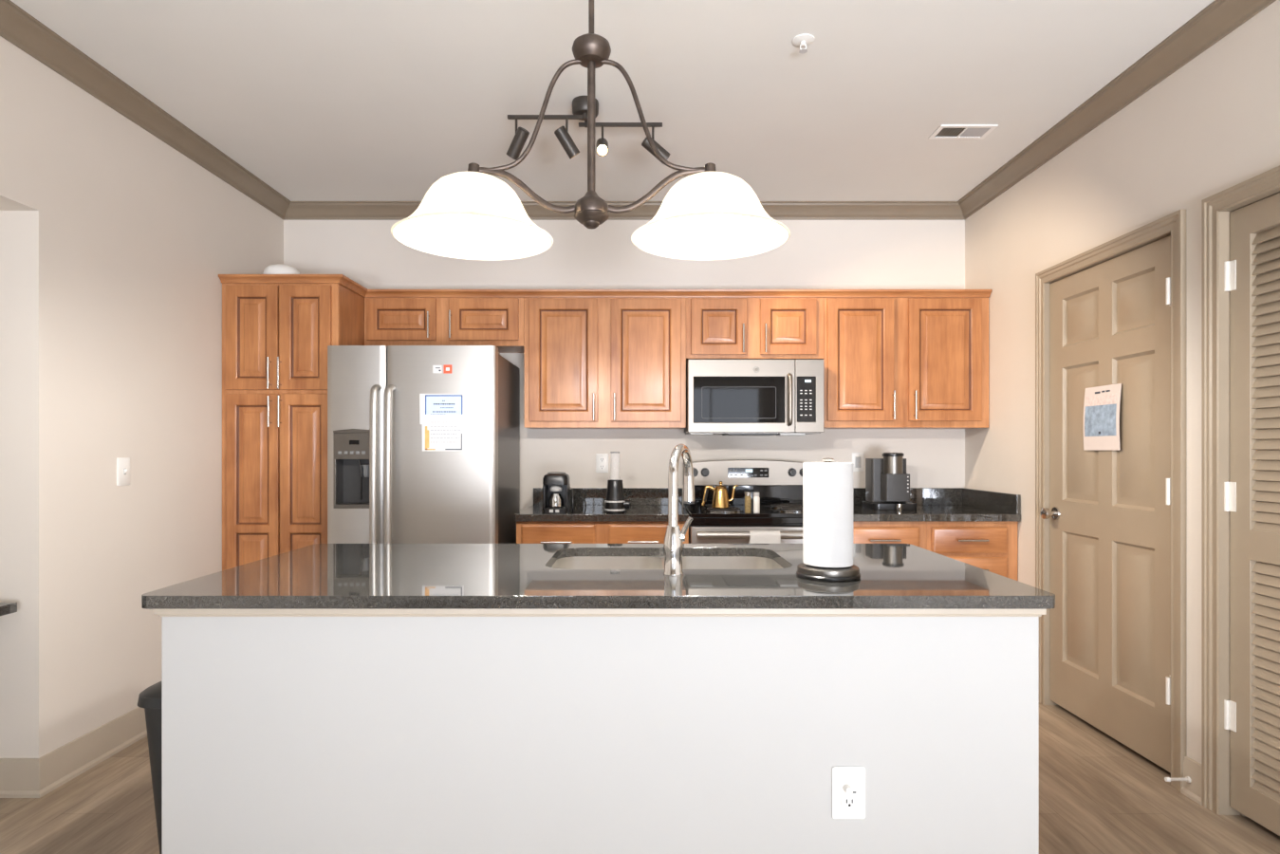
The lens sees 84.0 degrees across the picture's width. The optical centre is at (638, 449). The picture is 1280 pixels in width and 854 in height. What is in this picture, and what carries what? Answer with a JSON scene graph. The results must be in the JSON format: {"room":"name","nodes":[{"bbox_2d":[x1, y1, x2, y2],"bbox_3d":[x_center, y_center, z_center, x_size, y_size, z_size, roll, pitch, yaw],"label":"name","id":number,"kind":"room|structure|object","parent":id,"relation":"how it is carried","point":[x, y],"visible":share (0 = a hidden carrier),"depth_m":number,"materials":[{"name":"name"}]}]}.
{"room":"kitchen","nodes":[
{"label":"kitchen","id":0,"kind":"room"},
{"bbox_2d":[0,36,283,758],"bbox_3d":[-2.536,-0.121,0.875,0.728,2.743,6.950,0,0,0],"label":"wall","id":1,"kind":"structure","parent":0,"point":[115,243],"depth_m":2.83,"materials":[{"name":"paint"}]},
{"bbox_2d":[0,602,17,615],"bbox_3d":[-2.511,0.563,1.724,0.575,0.034,1.643,0,0,0],"label":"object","id":2,"kind":"object","parent":1,"relation":"attached to","point":[6,608],"visible":1,"depth_m":2.51,"materials":[{"name":"grey metal"}]},
{"bbox_2d":[0,706,147,797],"bbox_3d":[-2.475,1.183,3.121,0.650,0.134,1.138,0,0,0],"label":"baseboard","id":3,"kind":"structure","parent":1,"relation":"attached to","point":[19,777],"depth_m":2.69,"materials":[{"name":"paint"}]},
{"bbox_2d":[116,457,129,485],"bbox_3d":[-2.162,0.092,2.995,0.018,0.118,0.074,0,0,0],"label":"light switch","id":4,"kind":"object","parent":1,"relation":"attached to","point":[122,463],"visible":1,"depth_m":2.99,"materials":[{"name":"white plastic"}]},
{"bbox_2d":[0,0,290,219],"bbox_3d":[-2.130,-1.450,0.875,0.084,0.085,6.950,0,0,0],"label":"trim","id":5,"kind":"structure","parent":1,"relation":"attached to","point":[19,27],"depth_m":2.94,"materials":[{"name":"paint"}]},
{"bbox_2d":[10,0,1214,201],"bbox_3d":[-0.391,-1.543,0.875,5.018,0.100,7.190,0,0,0],"label":"ceiling","id":6,"kind":"structure","parent":0,"point":[317,100],"depth_m":2.87,"materials":[{"name":"paint"}]},
{"bbox_2d":[506,114,538,160],"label":"track light","id":7,"kind":"object","parent":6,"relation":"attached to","point":[520,138],"depth_m":3.02,"materials":[{"name":"brown metal"}]},
{"bbox_2d":[542,95,587,159],"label":"track light","id":8,"kind":"object","parent":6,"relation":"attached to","point":[561,133],"depth_m":3.02,"materials":[{"name":"brown metal"}]},
{"bbox_2d":[390,0,790,259],"bbox_3d":[-0.121,-1.019,1.850,1.024,0.946,0.410,0,0,0],"label":"pendant lamp","id":9,"kind":"object","parent":6,"relation":"hanging from","point":[709,213],"visible":1,"depth_m":1.84,"materials":[{"name":"white glass"}]},
{"bbox_2d":[595,122,642,156],"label":"track light","id":10,"kind":"object","parent":6,"relation":"attached to","point":[602,145],"depth_m":3.09,"materials":[{"name":"brown metal"}]},
{"bbox_2d":[641,137,663,164],"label":"track light","id":11,"kind":"object","parent":6,"relation":"attached to","point":[645,143],"depth_m":3.08,"materials":[{"name":"brown metal"}]},
{"bbox_2d":[646,122,670,159],"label":"track light","id":12,"kind":"object","parent":6,"relation":"attached to","point":[661,150],"depth_m":3.09,"materials":[{"name":"brown metal"}]},
{"bbox_2d":[792,33,814,54],"bbox_3d":[0.600,-1.472,2.589,0.080,0.042,0.080,0,0,0],"label":"sprinkler head","id":13,"kind":"object","parent":6,"relation":"attached to","point":[801,40],"visible":1,"depth_m":2.58},
{"bbox_2d":[927,124,998,139],"bbox_3d":[1.518,-1.489,3.332,0.263,0.006,0.144,0,0,0],"label":"ceiling vent","id":14,"kind":"object","parent":6,"relation":"in","point":[970,131],"visible":1,"depth_m":3.33,"materials":[{"name":"white plastic"}]},
{"bbox_2d":[283,220,964,511],"bbox_3d":[-0.391,-0.121,4.410,5.018,2.743,0.120,0,0,0],"label":"wall","id":15,"kind":"structure","parent":0,"point":[817,254],"depth_m":4.35,"materials":[{"name":"paint"}]},
{"bbox_2d":[364,297,524,352],"bbox_3d":[-1.106,-0.738,4.168,0.910,0.293,0.359,0,0,0],"label":"upper cabinet","id":16,"kind":"object","parent":15,"relation":"attached to","point":[499,323],"visible":0.94,"depth_m":4.03,"materials":[{"name":"brown wood"}]},
{"bbox_2d":[595,453,608,472],"bbox_3d":[-0.224,0.083,4.345,0.074,0.118,0.009,0,0,0],"label":"wall outlet","id":17,"kind":"object","parent":15,"relation":"attached to","point":[602,459],"visible":1,"depth_m":4.34,"materials":[{"name":"white plastic"}]},
{"bbox_2d":[524,297,686,428],"bbox_3d":[-0.191,-0.505,4.168,0.919,0.758,0.359,0,0,0],"label":"upper cabinet","id":18,"kind":"object","parent":15,"relation":"attached to","point":[590,362],"visible":1,"depth_m":4.03,"materials":[{"name":"brown wood"}]},
{"bbox_2d":[533,487,682,504],"bbox_3d":[-0.189,0.285,4.338,0.908,0.102,0.019,0,0,0],"label":"backsplash","id":19,"kind":"structure","parent":15,"relation":"attached to","point":[581,495],"depth_m":4.33,"materials":[{"name":"black stone"}]},
{"bbox_2d":[283,201,964,220],"bbox_3d":[-0.087,-1.450,4.308,4.170,0.085,0.084,0,0,0],"label":"trim","id":20,"kind":"structure","parent":15,"relation":"attached to","point":[296,210],"depth_m":4.32,"materials":[{"name":"paint"}]},
{"bbox_2d":[686,297,823,363],"bbox_3d":[0.662,-0.701,4.168,0.785,0.366,0.359,0,0,0],"label":"upper cabinet","id":21,"kind":"object","parent":15,"relation":"attached to","point":[716,328],"visible":0.98,"depth_m":4.03,"materials":[{"name":"brown wood"}]},
{"bbox_2d":[684,359,824,435],"bbox_3d":[0.652,-0.291,4.118,0.754,0.422,0.459,0,0,0],"label":"microwave","id":22,"kind":"object","parent":21,"relation":"attached to","point":[724,397],"visible":0.99,"depth_m":3.94,"materials":[{"name":"grey metal"}]},
{"bbox_2d":[852,452,864,471],"bbox_3d":[1.342,0.075,4.345,0.074,0.118,0.010,0,0,0],"label":"wall plate","id":23,"kind":"object","parent":15,"relation":"attached to","point":[858,458],"visible":0.92,"depth_m":4.34,"materials":[{"name":"white plastic"}]},
{"bbox_2d":[822,297,988,428],"bbox_3d":[1.525,-0.505,4.168,0.939,0.758,0.359,0,0,0],"label":"upper cabinet","id":24,"kind":"object","parent":15,"relation":"attached to","point":[889,362],"visible":0.98,"depth_m":4.03,"materials":[{"name":"brown wood"}]},
{"bbox_2d":[853,487,962,504],"bbox_3d":[1.502,0.285,4.338,0.942,0.102,0.019,0,0,0],"label":"backsplash","id":25,"kind":"structure","parent":15,"relation":"attached to","point":[918,495],"depth_m":4.33,"materials":[{"name":"black stone"}]},
{"bbox_2d":[0,702,1279,853],"bbox_3d":[-0.391,1.300,0.875,5.018,0.100,7.190,0,0,0],"label":"floor","id":26,"kind":"structure","parent":0,"point":[1098,794],"depth_m":2.47,"materials":[{"name":"wood"}]},
{"bbox_2d":[137,681,161,853],"bbox_3d":[-1.159,0.922,2.015,0.300,0.656,0.400,0,0,0],"label":"trash can","id":27,"kind":"object","parent":26,"relation":"on","point":[150,698],"visible":0.16,"depth_m":1.84,"materials":[{"name":"plastic"}]},
{"bbox_2d":[222,283,364,570],"bbox_3d":[-1.867,0.183,3.996,0.606,2.134,0.704,0,0,0],"label":"pantry cabinet","id":28,"kind":"object","parent":26,"relation":"on","point":[276,338],"visible":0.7,"depth_m":3.68,"materials":[{"name":"brown wood"}]},
{"bbox_2d":[262,263,299,274],"bbox_3d":[-1.915,-0.938,3.820,0.184,0.107,0.184,0,0,0],"label":"bowl","id":29,"kind":"object","parent":28,"relation":"on","point":[278,268],"visible":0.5,"depth_m":3.75,"materials":[{"name":"white ceramic"}]},
{"bbox_2d":[218,274,992,297],"bbox_3d":[-0.087,-0.886,3.854,4.165,0.040,0.380,0,0,0],"label":"crown molding","id":30,"kind":"structure","parent":28,"relation":"attached to","point":[341,279],"depth_m":4.01,"materials":[{"name":"brown wood"}]},
{"bbox_2d":[327,345,519,543],"bbox_3d":[-1.116,0.369,3.810,0.825,1.761,0.820,0,0,0],"label":"refrigerator","id":31,"kind":"object","parent":26,"relation":"on","point":[382,488],"visible":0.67,"depth_m":3.48,"materials":[{"name":"silver metal"}]},
{"bbox_2d":[432,365,441,372],"bbox_3d":[-0.985,-0.395,3.479,0.042,0.040,0.001,0,0,0],"label":"sticker","id":32,"kind":"object","parent":31,"relation":"attached to","point":[435,368],"visible":1,"depth_m":3.48,"materials":[{"name":"white paper"}]},
{"bbox_2d":[419,393,464,424],"bbox_3d":[-0.959,-0.200,3.479,0.223,0.149,0.002,0,0,0],"label":"paper notice","id":33,"kind":"object","parent":31,"relation":"attached to","point":[429,403],"visible":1,"depth_m":3.48,"materials":[{"name":"white paper"}]},
{"bbox_2d":[432,400,455,412],"bbox_3d":[-0.955,-0.206,3.478,0.125,0.073,0.001,0,0,0],"label":"print","id":34,"kind":"object","parent":33,"relation":"attached to","point":[438,406],"depth_m":3.48},
{"bbox_2d":[422,414,463,451],"bbox_3d":[-0.957,-0.083,3.477,0.204,0.179,0.001,0,0,0],"label":"paper notice","id":35,"kind":"object","parent":31,"relation":"attached to","point":[440,433],"visible":1,"depth_m":3.48,"materials":[{"name":"white paper"}]},
{"bbox_2d":[430,426,460,438],"bbox_3d":[-0.944,-0.086,3.476,0.147,0.102,0.001,0,0,0],"label":"print","id":36,"kind":"object","parent":35,"relation":"attached to","point":[436,432],"depth_m":3.48,"materials":[{"name":"grey paper"}]},
{"bbox_2d":[443,364,451,373],"bbox_3d":[-0.934,-0.395,3.479,0.042,0.043,0.001,0,0,0],"label":"sticker","id":37,"kind":"object","parent":31,"relation":"attached to","point":[447,368],"visible":1,"depth_m":3.48,"materials":[{"name":"red paper"}]},
{"bbox_2d":[153,609,1046,853],"bbox_3d":[-0.090,0.808,2.093,2.086,0.884,0.870,0,0,0],"label":"kitchen island","id":38,"kind":"object","parent":26,"relation":"on","point":[284,731],"visible":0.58,"depth_m":1.67,"materials":[{"name":"paint"}]},
{"bbox_2d":[141,543,1055,609],"bbox_3d":[-0.093,0.351,2.090,2.127,0.030,0.910,0,0,0],"label":"island countertop","id":39,"kind":"structure","parent":38,"relation":"on","point":[317,576],"depth_m":1.80,"materials":[{"name":"black stone"}]},
{"bbox_2d":[551,556,783,569],"bbox_3d":[0.088,0.463,2.220,0.760,0.194,0.480,0,0,0],"label":"sink","id":40,"kind":"object","parent":39,"relation":"in","point":[579,562],"visible":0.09,"depth_m":2.44,"materials":[{"name":"metal"}]},
{"bbox_2d":[663,444,695,575],"bbox_3d":[0.134,0.160,1.983,0.079,0.353,0.192,0,0,25],"label":"faucet","id":41,"kind":"object","parent":39,"relation":"on","point":[674,539],"visible":1,"depth_m":1.92,"materials":[{"name":"silver metal"}]},
{"bbox_2d":[796,457,860,581],"bbox_3d":[0.503,0.178,1.885,0.166,0.315,0.166,0,0,0],"label":"paper towel holder","id":42,"kind":"object","parent":39,"relation":"on","point":[851,573],"visible":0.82,"depth_m":1.82,"materials":[{"name":"black metal"}]},
{"bbox_2d":[802,462,853,567],"bbox_3d":[0.503,0.168,1.885,0.129,0.268,0.129,0,0,0],"label":"paper towel roll","id":43,"kind":"object","parent":42,"relation":"on","point":[827,488],"visible":0.97,"depth_m":1.83,"materials":[{"name":"paper"}]},
{"bbox_2d":[832,766,865,818],"bbox_3d":[0.493,0.805,1.665,0.078,0.122,0.009,0,0,0],"label":"wall outlet","id":44,"kind":"object","parent":38,"relation":"attached to","point":[844,806],"visible":0.98,"depth_m":1.66,"materials":[{"name":"white plastic"}]},
{"bbox_2d":[843,783,853,795],"bbox_3d":[0.487,0.790,1.651,0.019,0.019,0.020,0,0,0],"label":"plug","id":45,"kind":"object","parent":44,"relation":"attached to","point":[847,788],"visible":1,"depth_m":1.64,"materials":[{"name":"white plastic"}]},
{"bbox_2d":[841,778,857,809],"bbox_3d":[0.493,0.805,1.662,0.037,0.072,0.002,0,0,0],"label":"socket","id":46,"kind":"object","parent":44,"relation":"attached to","point":[848,802],"depth_m":1.66,"materials":[{"name":"white plastic"}]},
{"bbox_2d":[516,521,688,543],"bbox_3d":[-0.190,0.812,4.016,0.908,0.875,0.664,0,0,0],"label":"base cabinet","id":47,"kind":"object","parent":26,"relation":"on","point":[527,532],"visible":0.19,"depth_m":3.72,"materials":[{"name":"brown wood"}]},
{"bbox_2d":[515,504,689,521],"bbox_3d":[-0.190,0.355,4.027,0.910,0.038,0.643,0,0,0],"label":"countertop","id":48,"kind":"structure","parent":47,"relation":"on","point":[534,512],"depth_m":3.71,"materials":[{"name":"black stone"}]},
{"bbox_2d":[542,471,573,513],"bbox_3d":[-0.431,0.228,3.842,0.155,0.220,0.208,0,0,0],"label":"coffee maker","id":49,"kind":"object","parent":48,"relation":"on","point":[556,486],"visible":1,"depth_m":3.78,"materials":[{"name":"black plastic"}]},
{"bbox_2d":[604,451,630,513],"bbox_3d":[-0.115,0.173,3.800,0.134,0.326,0.111,0,0,0],"label":"blender","id":50,"kind":"object","parent":48,"relation":"on","point":[615,501],"visible":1,"depth_m":3.76,"materials":[{"name":"black plastic"}]},
{"bbox_2d":[683,459,803,543],"bbox_3d":[0.647,0.655,3.970,0.758,1.190,0.740,0,0,0],"label":"stove","id":51,"kind":"object","parent":26,"relation":"on","point":[778,483],"visible":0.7,"depth_m":4.23,"materials":[{"name":"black metal"}]},
{"bbox_2d":[701,481,738,508],"bbox_3d":[0.442,0.242,3.862,0.183,0.144,0.098,0,0,25],"label":"kettle","id":52,"kind":"object","parent":51,"relation":"on","point":[720,498],"visible":1,"depth_m":3.83,"materials":[{"name":"gold metal"}]},
{"bbox_2d":[683,504,802,517],"bbox_3d":[0.647,0.340,3.989,0.758,0.020,0.623,0,0,0],"label":"cooktop","id":53,"kind":"object","parent":51,"relation":"in","point":[695,510],"depth_m":3.77,"materials":[{"name":"black glass"}]},
{"bbox_2d":[744,491,751,512],"bbox_3d":[0.574,0.276,3.730,0.033,0.107,0.033,0,0,0],"label":"spice jar","id":54,"kind":"object","parent":51,"relation":"on","point":[748,499],"visible":1,"depth_m":3.72,"materials":[{"name":"yellow glass"}]},
{"bbox_2d":[753,492,760,512],"bbox_3d":[0.620,0.276,3.732,0.033,0.106,0.033,0,0,0],"label":"spice jar","id":55,"kind":"object","parent":51,"relation":"on","point":[756,499],"visible":1,"depth_m":3.72,"materials":[{"name":"white plastic"}]},
{"bbox_2d":[748,530,780,543],"bbox_3d":[0.642,0.449,3.619,0.154,0.072,0.045,0,0,0],"label":"towel","id":56,"kind":"object","parent":51,"relation":"on","point":[756,536],"visible":0.86,"depth_m":3.60,"materials":[{"name":"white fabric"}]},
{"bbox_2d":[853,521,926,549],"bbox_3d":[1.272,0.812,4.016,0.484,0.875,0.664,0,0,0],"label":"base cabinet","id":57,"kind":"object","parent":26,"relation":"on","point":[914,533],"visible":0.12,"depth_m":3.72,"materials":[{"name":"brown wood"}]},
{"bbox_2d":[853,504,1020,521],"bbox_3d":[1.512,0.355,4.027,0.966,0.038,0.643,0,0,0],"label":"countertop","id":58,"kind":"structure","parent":57,"relation":"on","point":[923,512],"depth_m":3.71,"materials":[{"name":"black stone"}]},
{"bbox_2d":[862,452,916,510],"bbox_3d":[1.429,0.176,4.042,0.245,0.319,0.277,0,0,0],"label":"coffee maker","id":59,"kind":"object","parent":58,"relation":"on","point":[887,482],"visible":1,"depth_m":3.96,"materials":[{"name":"black plastic"}]},
{"bbox_2d":[883,456,902,473],"bbox_3d":[1.432,0.085,4.002,0.104,0.097,0.104,0,0,0],"label":"basket","id":60,"kind":"object","parent":59,"relation":"on","point":[891,464],"depth_m":3.96,"materials":[{"name":"metal"}]},
{"bbox_2d":[895,503,902,510],"bbox_3d":[1.436,0.317,3.920,0.034,0.037,0.034,0,0,0],"label":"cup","id":61,"kind":"object","parent":59,"relation":"on","point":[899,507],"depth_m":3.91,"materials":[{"name":"silver metal"}]},
{"bbox_2d":[926,521,1017,580],"bbox_3d":[1.755,0.812,4.016,0.480,0.875,0.664,0,0,0],"label":"base cabinet","id":62,"kind":"object","parent":26,"relation":"on","point":[992,547],"visible":0.32,"depth_m":3.72,"materials":[{"name":"brown wood"}]},
{"bbox_2d":[964,0,1279,763],"bbox_3d":[2.058,-0.121,0.875,0.120,2.743,6.950,0,0,0],"label":"wall","id":63,"kind":"structure","parent":0,"point":[1212,126],"depth_m":2.88,"materials":[{"name":"paint"}]},
{"bbox_2d":[962,487,1020,514],"bbox_3d":[1.984,0.285,4.028,0.020,0.102,0.638,0,0,0],"label":"backsplash","id":64,"kind":"structure","parent":63,"relation":"attached to","point":[1004,502],"depth_m":3.97,"materials":[{"name":"black stone"}]},
{"bbox_2d":[1040,235,1170,772],"bbox_3d":[1.996,0.205,3.066,0.103,2.034,0.825,0,0,0],"label":"door","id":65,"kind":"structure","parent":63,"relation":"in","point":[1108,513],"depth_m":3.01,"materials":[{"name":"beige paint"}]},
{"bbox_2d":[1083,383,1121,450],"bbox_3d":[2.002,-0.137,3.074,0.013,0.279,0.240,0,0,0],"label":"paper notice","id":66,"kind":"object","parent":65,"relation":"attached to","point":[1102,403],"visible":1,"depth_m":3.06,"materials":[{"name":"white paper"}]},
{"bbox_2d":[1084,392,1117,436],"bbox_3d":[2.001,-0.149,3.078,0.007,0.178,0.208,0,0,0],"label":"picture","id":67,"kind":"object","parent":66,"relation":"attached to","point":[1101,409],"depth_m":3.07,"materials":[{"name":"blue"}]},
{"bbox_2d":[1094,389,1110,434],"bbox_3d":[2.001,-0.161,3.072,0.009,0.187,0.101,0,0,0],"label":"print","id":68,"kind":"object","parent":66,"relation":"attached to","point":[1102,397],"depth_m":3.06},
{"bbox_2d":[1035,209,1186,792],"bbox_3d":[2.038,0.186,3.067,0.121,2.127,0.951,0,0,0],"label":"door frame","id":69,"kind":"structure","parent":63,"relation":"attached to","point":[1174,224],"depth_m":2.64,"materials":[{"name":"beige paint"}]},
{"bbox_2d":[957,0,1276,219],"bbox_3d":[1.956,-1.450,0.875,0.084,0.085,6.950,0,0,0],"label":"trim","id":70,"kind":"structure","parent":63,"relation":"attached to","point":[1218,19],"depth_m":2.86,"materials":[{"name":"paint"}]},
{"bbox_2d":[1164,776,1190,782],"bbox_3d":[1.942,1.188,2.561,0.084,0.022,0.022,0,0,0],"label":"door stop","id":71,"kind":"object","parent":63,"relation":"attached to","point":[1187,779],"visible":1,"depth_m":2.56,"materials":[{"name":"metal"}]},
{"bbox_2d":[1180,756,1201,805],"bbox_3d":[1.987,1.183,2.543,0.022,0.134,0.096,0,0,0],"label":"baseboard","id":72,"kind":"structure","parent":63,"relation":"attached to","point":[1192,769],"depth_m":2.55,"materials":[{"name":"paint"}]},
{"bbox_2d":[1201,165,1279,816],"bbox_3d":[2.038,0.186,2.027,0.121,2.127,0.937,0,0,0],"label":"door frame","id":73,"kind":"structure","parent":63,"relation":"attached to","point":[1215,209],"depth_m":2.44,"materials":[{"name":"beige paint"}]},
{"bbox_2d":[1224,192,1279,835],"bbox_3d":[2.031,0.204,2.032,0.050,2.032,0.820,0,0,0],"label":"door","id":74,"kind":"structure","parent":63,"relation":"in","point":[1252,273],"depth_m":2.35,"materials":[{"name":"beige paint"}]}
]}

